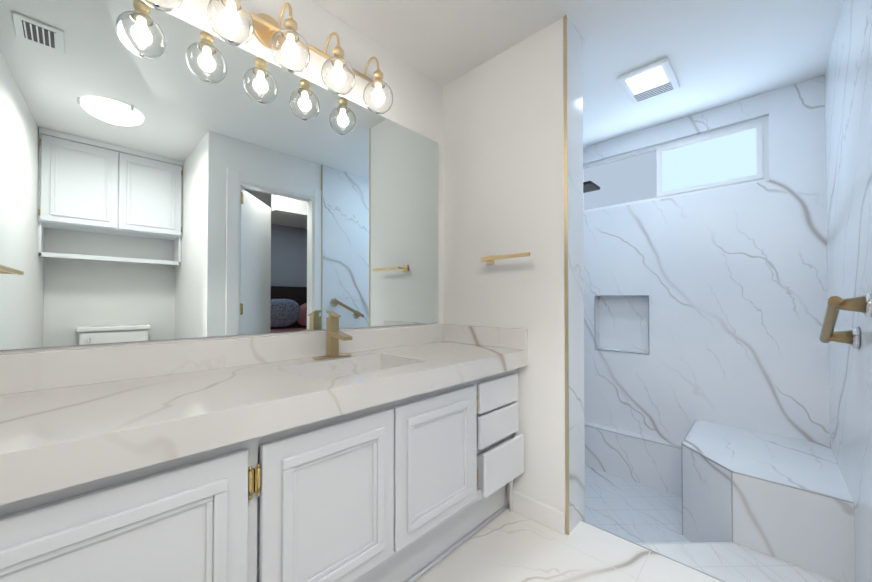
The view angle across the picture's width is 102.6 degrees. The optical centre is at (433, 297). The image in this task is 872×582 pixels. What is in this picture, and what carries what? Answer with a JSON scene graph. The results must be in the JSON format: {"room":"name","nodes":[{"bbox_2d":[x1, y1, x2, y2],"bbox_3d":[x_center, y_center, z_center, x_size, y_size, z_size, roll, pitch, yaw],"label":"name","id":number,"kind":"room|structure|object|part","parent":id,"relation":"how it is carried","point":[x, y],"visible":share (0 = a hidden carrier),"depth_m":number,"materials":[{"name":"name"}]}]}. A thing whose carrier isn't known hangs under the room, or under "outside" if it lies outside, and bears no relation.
{"room":"bathroom","nodes":[
{"label":"bathroom","id":0,"kind":"room"},
{"bbox_2d":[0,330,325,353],"bbox_3d":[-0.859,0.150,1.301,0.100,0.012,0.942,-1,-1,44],"label":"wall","id":1,"kind":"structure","parent":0,"point":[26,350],"depth_m":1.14,"materials":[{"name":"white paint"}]},
{"bbox_2d":[166,0,218,37],"bbox_3d":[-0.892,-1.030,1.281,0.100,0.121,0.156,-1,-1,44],"label":"wall","id":2,"kind":"structure","parent":0,"point":[194,12],"depth_m":1.25,"materials":[{"name":"white paint"}]},
{"bbox_2d":[142,0,392,113],"bbox_3d":[-0.576,-1.012,1.371,0.229,0.285,0.962,-1,-1,44],"label":"sconce","id":3,"kind":"object","parent":2,"relation":"attached to","point":[235,22],"visible":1,"depth_m":1.33,"materials":[{"name":"gold metal"}]},
{"bbox_3d":[-0.829,-0.941,1.043,0.140,0.134,0.140,-1,-1,44],"label":"globe","id":4,"kind":"part","parent":3,"relation":"part of","materials":[{"name":"clear glass"}]},
{"bbox_3d":[-0.689,-0.939,1.189,0.140,0.134,0.140,-1,-1,44],"label":"globe","id":5,"kind":"part","parent":3,"relation":"part of","materials":[{"name":"clear glass"}]},
{"bbox_3d":[-0.654,-1.083,1.407,0.032,0.024,0.024,-1,-1,44],"label":"backplate stem","id":6,"kind":"part","parent":3,"relation":"part of","materials":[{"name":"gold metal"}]},
{"bbox_3d":[-0.586,-1.109,1.377,0.122,0.091,0.012,-1,-1,44],"label":"arm","id":7,"kind":"part","parent":3,"relation":"part of"},
{"bbox_3d":[-0.546,-0.937,1.336,0.140,0.134,0.140,-1,-1,44],"label":"globe","id":8,"kind":"part","parent":3,"relation":"part of","materials":[{"name":"clear glass"}]},
{"bbox_2d":[284,17,297,30],"bbox_3d":[-0.546,-1.031,1.337,0.052,0.066,0.052,-1,-1,44],"label":"socket","id":9,"kind":"object","parent":3,"relation":"attached to","point":[289,23],"depth_m":1.32,"materials":[{"name":"gold metal"}]},
{"bbox_3d":[-0.444,-1.107,1.524,0.122,0.091,0.012,-1,-1,44],"label":"arm","id":10,"kind":"part","parent":3,"relation":"part of"},
{"bbox_3d":[-0.404,-0.935,1.484,0.140,0.134,0.140,-1,-1,44],"label":"globe","id":11,"kind":"part","parent":3,"relation":"part of","materials":[{"name":"clear glass"}]},
{"bbox_2d":[333,46,343,58],"bbox_3d":[-0.404,-1.029,1.485,0.052,0.066,0.052,-1,-1,44],"label":"socket","id":12,"kind":"object","parent":3,"relation":"attached to","point":[338,51],"depth_m":1.47,"materials":[{"name":"gold metal"}]},
{"bbox_3d":[-0.298,-1.105,1.675,0.122,0.091,0.012,-1,-1,44],"label":"arm","id":13,"kind":"part","parent":3,"relation":"part of"},
{"bbox_3d":[-0.259,-0.933,1.635,0.140,0.134,0.140,-1,-1,44],"label":"globe","id":14,"kind":"part","parent":3,"relation":"part of","materials":[{"name":"clear glass"}]},
{"bbox_2d":[373,70,383,81],"bbox_3d":[-0.259,-1.027,1.636,0.052,0.066,0.052,-1,-1,44],"label":"socket","id":15,"kind":"object","parent":3,"relation":"attached to","point":[377,75],"depth_m":1.62,"materials":[{"name":"gold metal"}]},
{"bbox_2d":[0,0,442,349],"bbox_3d":[-0.655,-0.589,1.517,0.107,1.495,1.956,-1,-1,44],"label":"vanity mirror","id":16,"kind":"object","parent":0,"point":[164,175],"depth_m":1.25,"materials":[{"name":"white mirror"}]},
{"bbox_2d":[0,324,443,394],"bbox_3d":[-0.616,0.210,1.464,0.021,0.105,1.968,-1,-1,44],"label":"backsplash","id":17,"kind":"structure","parent":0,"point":[31,371],"depth_m":1.17,"materials":[{"name":"white stone"}]},
{"bbox_2d":[443,18,564,511],"bbox_3d":[0.405,0.139,1.982,0.778,2.940,0.188,-1,-1,44],"label":"wall","id":18,"kind":"structure","parent":0,"point":[503,153],"depth_m":1.81,"materials":[{"name":"white paint"}]},
{"bbox_2d":[444,324,527,350],"bbox_3d":[0.270,0.216,1.963,0.563,0.105,0.020,-1,-1,44],"label":"backsplash","id":19,"kind":"structure","parent":18,"relation":"attached to","point":[486,336],"depth_m":1.92,"materials":[{"name":"white stone"}]},
{"bbox_2d":[480,252,529,264],"bbox_3d":[0.380,-0.208,1.820,0.301,0.048,0.083,-1,-1,44],"label":"towel rail","id":20,"kind":"object","parent":18,"relation":"attached to","point":[489,260],"visible":1,"depth_m":1.79,"materials":[{"name":"gold metal"}]},
{"bbox_2d":[513,490,564,533],"bbox_3d":[0.508,1.056,1.731,0.294,0.100,0.014,-1,-1,44],"label":"baseboard","id":21,"kind":"structure","parent":18,"relation":"attached to","point":[541,512],"depth_m":1.71,"materials":[{"name":"white paint"}]},
{"bbox_2d":[563,15,569,534],"bbox_3d":[0.626,-0.115,1.644,0.016,2.440,0.008,-1,-1,44],"label":"trim","id":22,"kind":"structure","parent":18,"relation":"attached to","point":[566,315],"depth_m":1.64,"materials":[{"name":"beige"}]},
{"bbox_2d":[567,17,584,532],"bbox_3d":[0.696,0.036,1.715,0.012,2.740,0.194,-1,-1,44],"label":"tiled wall","id":23,"kind":"structure","parent":18,"relation":"attached to","point":[576,285],"depth_m":1.71,"materials":[{"name":"stone"}]},
{"bbox_2d":[583,181,599,192],"bbox_3d":[0.994,-0.902,2.755,0.548,0.180,0.200,-1,-1,44],"label":"shower head","id":24,"kind":"object","parent":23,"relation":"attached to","point":[589,186],"visible":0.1,"depth_m":2.59},
{"bbox_2d":[415,508,721,581],"bbox_3d":[0.394,1.340,0.390,3.150,0.500,2.400,-1,-1,44],"label":"floor","id":25,"kind":"structure","parent":0,"point":[506,545],"depth_m":1.47,"materials":[{"name":"stone"}]},
{"bbox_2d":[0,363,527,581],"bbox_3d":[-0.414,0.721,1.264,0.580,0.761,1.968,-1,-1,44],"label":"bathroom vanity","id":26,"kind":"object","parent":25,"relation":"on","point":[332,453],"depth_m":0.95,"materials":[{"name":"white paint"}]},
{"bbox_3d":[-0.620,0.454,0.675,0.006,0.014,0.338,-1,-1,44],"label":"door mould","id":27,"kind":"part","parent":26,"relation":"part of","materials":[{"name":"white paint"}]},
{"bbox_3d":[-0.618,0.433,0.673,0.012,0.028,0.394,-1,-1,44],"label":"door mould","id":28,"kind":"part","parent":26,"relation":"part of","materials":[{"name":"white paint"}]},
{"bbox_3d":[-0.629,0.617,0.682,0.020,0.492,0.490,-1,-1,44],"label":"door","id":29,"kind":"part","parent":26,"relation":"part of","materials":[{"name":"white paint"}]},
{"bbox_3d":[-0.507,0.618,0.790,0.006,0.312,0.014,-1,-1,44],"label":"door mould","id":30,"kind":"part","parent":26,"relation":"part of","materials":[{"name":"white paint"}]},
{"bbox_3d":[-0.491,0.619,0.803,0.012,0.340,0.028,-1,-1,44],"label":"door mould","id":31,"kind":"part","parent":26,"relation":"part of","materials":[{"name":"white paint"}]},
{"bbox_3d":[-0.250,0.363,1.110,0.020,0.050,1.968,-1,-1,44],"label":"rail","id":32,"kind":"part","parent":26,"relation":"part of","materials":[{"name":"white paint"}]},
{"bbox_2d":[0,343,527,494],"bbox_3d":[-0.413,0.301,1.268,0.584,0.080,1.968,-1,-1,44],"label":"countertop","id":33,"kind":"structure","parent":26,"relation":"on","point":[53,434],"depth_m":0.87,"materials":[{"name":"white stone"}]},
{"bbox_2d":[312,311,351,358],"bbox_3d":[-0.410,0.160,1.504,0.155,0.204,0.160,-1,-1,44],"label":"faucet","id":34,"kind":"object","parent":33,"relation":"on","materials":[{"name":"gold metal"}]},
{"bbox_2d":[320,367,379,378],"bbox_3d":[-0.307,0.415,1.360,0.349,0.170,0.530,-1,-1,44],"label":"sink","id":35,"kind":"object","parent":33,"relation":"in","point":[369,368],"depth_m":1.52,"materials":[{"name":"white ceramic"}]},
{"bbox_3d":[-0.382,0.620,0.915,0.012,0.340,0.028,-1,-1,44],"label":"door mould","id":36,"kind":"part","parent":26,"relation":"part of","materials":[{"name":"white paint"}]},
{"bbox_3d":[-0.370,0.620,0.932,0.006,0.312,0.014,-1,-1,44],"label":"door mould","id":37,"kind":"part","parent":26,"relation":"part of","materials":[{"name":"white paint"}]},
{"bbox_3d":[-0.288,0.621,1.036,0.020,0.492,0.428,-1,-1,44],"label":"door","id":38,"kind":"part","parent":26,"relation":"part of","materials":[{"name":"white paint"}]},
{"bbox_3d":[-0.277,0.437,1.027,0.012,0.028,0.332,-1,-1,44],"label":"door mould","id":39,"kind":"part","parent":26,"relation":"part of","materials":[{"name":"white paint"}]},
{"bbox_3d":[-0.279,0.458,1.029,0.006,0.014,0.276,-1,-1,44],"label":"door mould","id":40,"kind":"part","parent":26,"relation":"part of","materials":[{"name":"white paint"}]},
{"bbox_3d":[-0.279,0.784,1.025,0.006,0.014,0.276,-1,-1,44],"label":"door mould","id":41,"kind":"part","parent":26,"relation":"part of","materials":[{"name":"white paint"}]},
{"bbox_3d":[-0.277,0.805,1.022,0.012,0.028,0.332,-1,-1,44],"label":"door mould","id":42,"kind":"part","parent":26,"relation":"part of","materials":[{"name":"white paint"}]},
{"bbox_3d":[-0.188,0.623,1.121,0.006,0.312,0.014,-1,-1,44],"label":"door mould","id":43,"kind":"part","parent":26,"relation":"part of","materials":[{"name":"white paint"}]},
{"bbox_3d":[-0.172,0.623,1.134,0.012,0.340,0.028,-1,-1,44],"label":"door mould","id":44,"kind":"part","parent":26,"relation":"part of","materials":[{"name":"white paint"}]},
{"bbox_3d":[-0.080,0.624,1.229,0.012,0.340,0.028,-1,-1,44],"label":"door mould","id":45,"kind":"part","parent":26,"relation":"part of","materials":[{"name":"white paint"}]},
{"bbox_3d":[-0.068,0.624,1.247,0.006,0.312,0.014,-1,-1,44],"label":"door mould","id":46,"kind":"part","parent":26,"relation":"part of","materials":[{"name":"white paint"}]},
{"bbox_3d":[-0.250,0.876,1.103,0.020,0.045,1.968,-1,-1,44],"label":"rail","id":47,"kind":"part","parent":26,"relation":"part of","materials":[{"name":"white paint"}]},
{"bbox_3d":[0.024,0.625,1.360,0.020,0.492,0.457,-1,-1,44],"label":"door","id":48,"kind":"part","parent":26,"relation":"part of","materials":[{"name":"white paint"}]},
{"bbox_3d":[0.035,0.441,1.351,0.012,0.028,0.361,-1,-1,44],"label":"door mould","id":49,"kind":"part","parent":26,"relation":"part of","materials":[{"name":"white paint"}]},
{"bbox_3d":[0.035,0.809,1.347,0.012,0.028,0.361,-1,-1,44],"label":"door mould","id":50,"kind":"part","parent":26,"relation":"part of","materials":[{"name":"white paint"}]},
{"bbox_3d":[0.033,0.462,1.353,0.006,0.014,0.305,-1,-1,44],"label":"door mould","id":51,"kind":"part","parent":26,"relation":"part of","materials":[{"name":"white paint"}]},
{"bbox_3d":[0.033,0.788,1.349,0.006,0.014,0.305,-1,-1,44],"label":"door mould","id":52,"kind":"part","parent":26,"relation":"part of","materials":[{"name":"white paint"}]},
{"bbox_3d":[-0.287,1.091,1.137,0.018,0.018,1.968,-1,-1,44],"label":"shoe mould","id":53,"kind":"part","parent":26,"relation":"part of","materials":[{"name":"white paint"}]},
{"bbox_3d":[0.134,0.626,1.456,0.006,0.312,0.014,-1,-1,44],"label":"door mould","id":54,"kind":"part","parent":26,"relation":"part of","materials":[{"name":"white paint"}]},
{"bbox_3d":[0.151,0.627,1.469,0.012,0.340,0.028,-1,-1,44],"label":"door mould","id":55,"kind":"part","parent":26,"relation":"part of","materials":[{"name":"white paint"}]},
{"bbox_3d":[0.312,0.452,1.662,0.020,0.137,0.328,-1,-1,44],"label":"drawer","id":56,"kind":"part","parent":26,"relation":"part of","materials":[{"name":"white paint"}]},
{"bbox_3d":[0.315,0.603,1.657,0.020,0.145,0.328,-1,-1,44],"label":"drawer","id":57,"kind":"part","parent":26,"relation":"part of","materials":[{"name":"white paint"}]},
{"bbox_3d":[0.334,0.780,1.637,0.020,0.190,0.328,-1,-1,44],"label":"drawer","id":58,"kind":"part","parent":26,"relation":"part of","materials":[{"name":"white paint"}]},
{"bbox_2d":[509,480,512,510],"bbox_3d":[0.404,1.009,1.818,0.023,0.195,0.024,-1,-1,44],"label":"cabinet filler","id":59,"kind":"structure","parent":25,"relation":"on","point":[510,495],"depth_m":1.81,"materials":[{"name":"white paint"}]},
{"bbox_2d":[581,520,724,581],"bbox_3d":[1.067,1.103,1.408,0.930,0.006,0.004,-1,-1,44],"label":"trim","id":60,"kind":"structure","parent":25,"relation":"attached to","point":[655,552],"depth_m":1.51,"materials":[{"name":"grey"}]},
{"bbox_2d":[312,0,841,147],"bbox_3d":[2.157,-1.397,0.704,5.300,0.100,5.250,-1,-1,44],"label":"ceiling","id":61,"kind":"structure","parent":0,"point":[718,53],"depth_m":1.81,"materials":[{"name":"white paint"}]},
{"bbox_2d":[617,57,679,103],"bbox_3d":[1.327,-1.316,2.147,0.260,0.025,0.360,-1,-1,44],"label":"recessed light","id":62,"kind":"object","parent":61,"relation":"in","point":[653,80],"visible":0.96,"depth_m":2.11,"materials":[{"name":"white plastic"}]},
{"bbox_2d":[585,466,690,542],"bbox_3d":[1.293,1.512,2.194,1.940,0.200,1.450,-1,-1,44],"label":"shower floor","id":63,"kind":"structure","parent":0,"point":[631,510],"depth_m":2.33,"materials":[{"name":"stone"}]},
{"bbox_2d":[585,422,681,495],"bbox_3d":[1.466,1.249,2.836,1.078,0.340,0.090,-1,-1,44],"label":"wall ledge","id":64,"kind":"object","parent":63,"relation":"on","point":[652,464],"visible":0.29,"depth_m":2.69,"materials":[{"name":"stone"}]},
{"bbox_2d":[636,542,840,581],"bbox_3d":[1.260,1.309,1.587,0.927,0.190,0.525,-1,-1,44],"label":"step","id":65,"kind":"structure","parent":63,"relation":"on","point":[729,562],"depth_m":1.59,"materials":[{"name":"stone"}]},
{"bbox_2d":[682,420,854,581],"bbox_3d":[1.826,1.139,1.980,0.630,0.540,0.825,-1,-1,44],"label":"shower bench","id":66,"kind":"object","parent":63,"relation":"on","point":[813,532],"visible":0.94,"depth_m":1.72,"materials":[{"name":"stone"}]},
{"bbox_2d":[681,443,682,534],"bbox_3d":[1.479,1.140,2.075,0.005,0.540,0.005,-1,-1,44],"label":"trim","id":67,"kind":"structure","parent":66,"relation":"attached to","point":[682,488],"depth_m":2.07,"materials":[{"name":"grey"}]},
{"bbox_2d":[682,443,731,471],"bbox_3d":[1.483,0.870,1.908,0.006,0.006,0.339,0,-1,-1],"label":"trim","id":68,"kind":"structure","parent":66,"relation":"attached to","point":[707,458],"depth_m":1.88,"materials":[{"name":"grey"}]},
{"bbox_2d":[731,471,732,542],"bbox_3d":[1.485,1.041,1.736,0.005,0.350,0.005,-1,-1,44],"label":"trim","id":69,"kind":"structure","parent":66,"relation":"attached to","point":[732,501],"depth_m":1.73,"materials":[{"name":"grey"}]},
{"bbox_2d":[732,471,853,503],"bbox_3d":[1.626,0.866,1.603,0.390,0.006,0.004,-1,-1,44],"label":"trim","id":70,"kind":"structure","parent":66,"relation":"attached to","point":[794,487],"depth_m":1.58,"materials":[{"name":"grey"}]},
{"bbox_2d":[583,0,871,581],"bbox_3d":[2.540,0.130,1.264,4.850,2.940,3.884,-1,-1,44],"label":"wall","id":71,"kind":"structure","parent":0,"point":[741,285],"depth_m":2.26,"materials":[{"name":"stone"}]},
{"bbox_2d":[594,296,595,348],"bbox_3d":[1.384,0.216,2.990,0.006,0.450,0.006,-1,-1,44],"label":"trim","id":72,"kind":"structure","parent":71,"relation":"attached to","point":[594,317],"depth_m":2.99,"materials":[{"name":"grey"}]},
{"bbox_2d":[595,349,649,354],"bbox_3d":[1.528,0.442,2.848,0.408,0.006,0.006,-1,-1,44],"label":"trim","id":73,"kind":"structure","parent":71,"relation":"attached to","point":[621,351],"depth_m":2.84,"materials":[{"name":"grey"}]},
{"bbox_2d":[599,296,648,351],"bbox_3d":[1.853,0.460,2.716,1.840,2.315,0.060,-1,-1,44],"label":"shower niche","id":74,"kind":"object","parent":71,"relation":"in","point":[623,322],"depth_m":2.92,"materials":[{"name":"stone"}]},
{"bbox_2d":[607,295,648,295],"bbox_3d":[1.528,-0.014,2.853,0.408,0.006,0.006,-1,-1,44],"label":"trim","id":75,"kind":"structure","parent":71,"relation":"attached to","point":[627,295],"depth_m":2.81,"materials":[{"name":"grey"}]},
{"bbox_2d":[585,425,680,448],"bbox_3d":[1.434,1.080,2.805,1.078,0.004,0.004,-1,-1,44],"label":"trim","id":76,"kind":"structure","parent":71,"relation":"attached to","point":[635,437],"depth_m":2.68,"materials":[{"name":"grey"}]},
{"bbox_2d":[648,296,649,353],"bbox_3d":[1.673,0.213,2.711,0.006,0.450,0.006,-1,-1,44],"label":"trim","id":77,"kind":"structure","parent":71,"relation":"attached to","point":[648,324],"depth_m":2.71,"materials":[{"name":"grey"}]},
{"bbox_2d":[583,116,768,212],"bbox_3d":[1.760,-0.965,2.714,1.223,0.435,0.066,-1,-1,44],"label":"shower window","id":78,"kind":"structure","parent":71,"relation":"in","point":[730,156],"depth_m":2.59,"materials":[{"name":"glass"}]},
{"bbox_3d":[1.336,-0.960,3.134,0.030,0.375,0.050,-1,-1,44],"label":"frame","id":79,"kind":"part","parent":78,"relation":"part of","materials":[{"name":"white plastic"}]},
{"bbox_3d":[1.552,-0.962,2.929,0.565,0.375,0.005,-1,-1,44],"label":"glass","id":80,"kind":"part","parent":78,"relation":"part of","materials":[{"name":"glass"}]},
{"bbox_3d":[1.751,-0.965,2.703,0.035,0.375,0.025,-1,-1,44],"label":"sash","id":81,"kind":"part","parent":78,"relation":"part of","materials":[{"name":"white plastic"}]},
{"bbox_3d":[1.766,-1.167,2.722,1.223,0.030,0.050,-1,-1,44],"label":"frame","id":82,"kind":"part","parent":78,"relation":"part of","materials":[{"name":"white plastic"}]},
{"bbox_3d":[1.766,-0.762,2.717,1.223,0.030,0.050,-1,-1,44],"label":"frame","id":83,"kind":"part","parent":78,"relation":"part of","materials":[{"name":"white plastic"}]},
{"bbox_3d":[1.956,-1.140,2.508,0.533,0.030,0.025,-1,-1,44],"label":"sash","id":84,"kind":"part","parent":78,"relation":"part of","materials":[{"name":"white plastic"}]},
{"bbox_3d":[1.956,-0.795,2.504,0.533,0.030,0.025,-1,-1,44],"label":"sash","id":85,"kind":"part","parent":78,"relation":"part of","materials":[{"name":"white plastic"}]},
{"bbox_3d":[1.956,-0.967,2.506,0.533,0.315,0.005,-1,-1,44],"label":"glass","id":86,"kind":"part","parent":78,"relation":"part of","materials":[{"name":"glass"}]},
{"bbox_3d":[2.158,-0.970,2.311,0.030,0.375,0.025,-1,-1,44],"label":"sash","id":87,"kind":"part","parent":78,"relation":"part of","materials":[{"name":"white plastic"}]},
{"bbox_3d":[2.196,-0.970,2.306,0.030,0.375,0.050,-1,-1,44],"label":"frame","id":88,"kind":"part","parent":78,"relation":"part of","materials":[{"name":"white plastic"}]},
{"bbox_3d":[1.908,0.133,1.529,0.108,2.940,1.580,-1,-1,44],"label":"wall","id":89,"kind":"structure","parent":0,"visible":0},
{"bbox_2d":[819,292,871,348],"bbox_3d":[1.517,0.090,1.292,0.100,0.218,0.353,-1,-1,44],"label":"grab rail","id":90,"kind":"object","parent":89,"relation":"attached to","point":[862,304],"visible":1,"depth_m":1.26,"materials":[{"name":"brown metal"}]},
{"bbox_3d":[1.609,0.157,1.386,0.068,0.056,0.056,-1,-1,44],"label":"post","id":91,"kind":"part","parent":90,"relation":"part of","materials":[{"name":"brown metal"}]},
{"bbox_3d":[1.425,0.024,1.197,0.068,0.056,0.056,-1,-1,44],"label":"post","id":92,"kind":"part","parent":90,"relation":"part of","materials":[{"name":"brown metal"}]}
]}

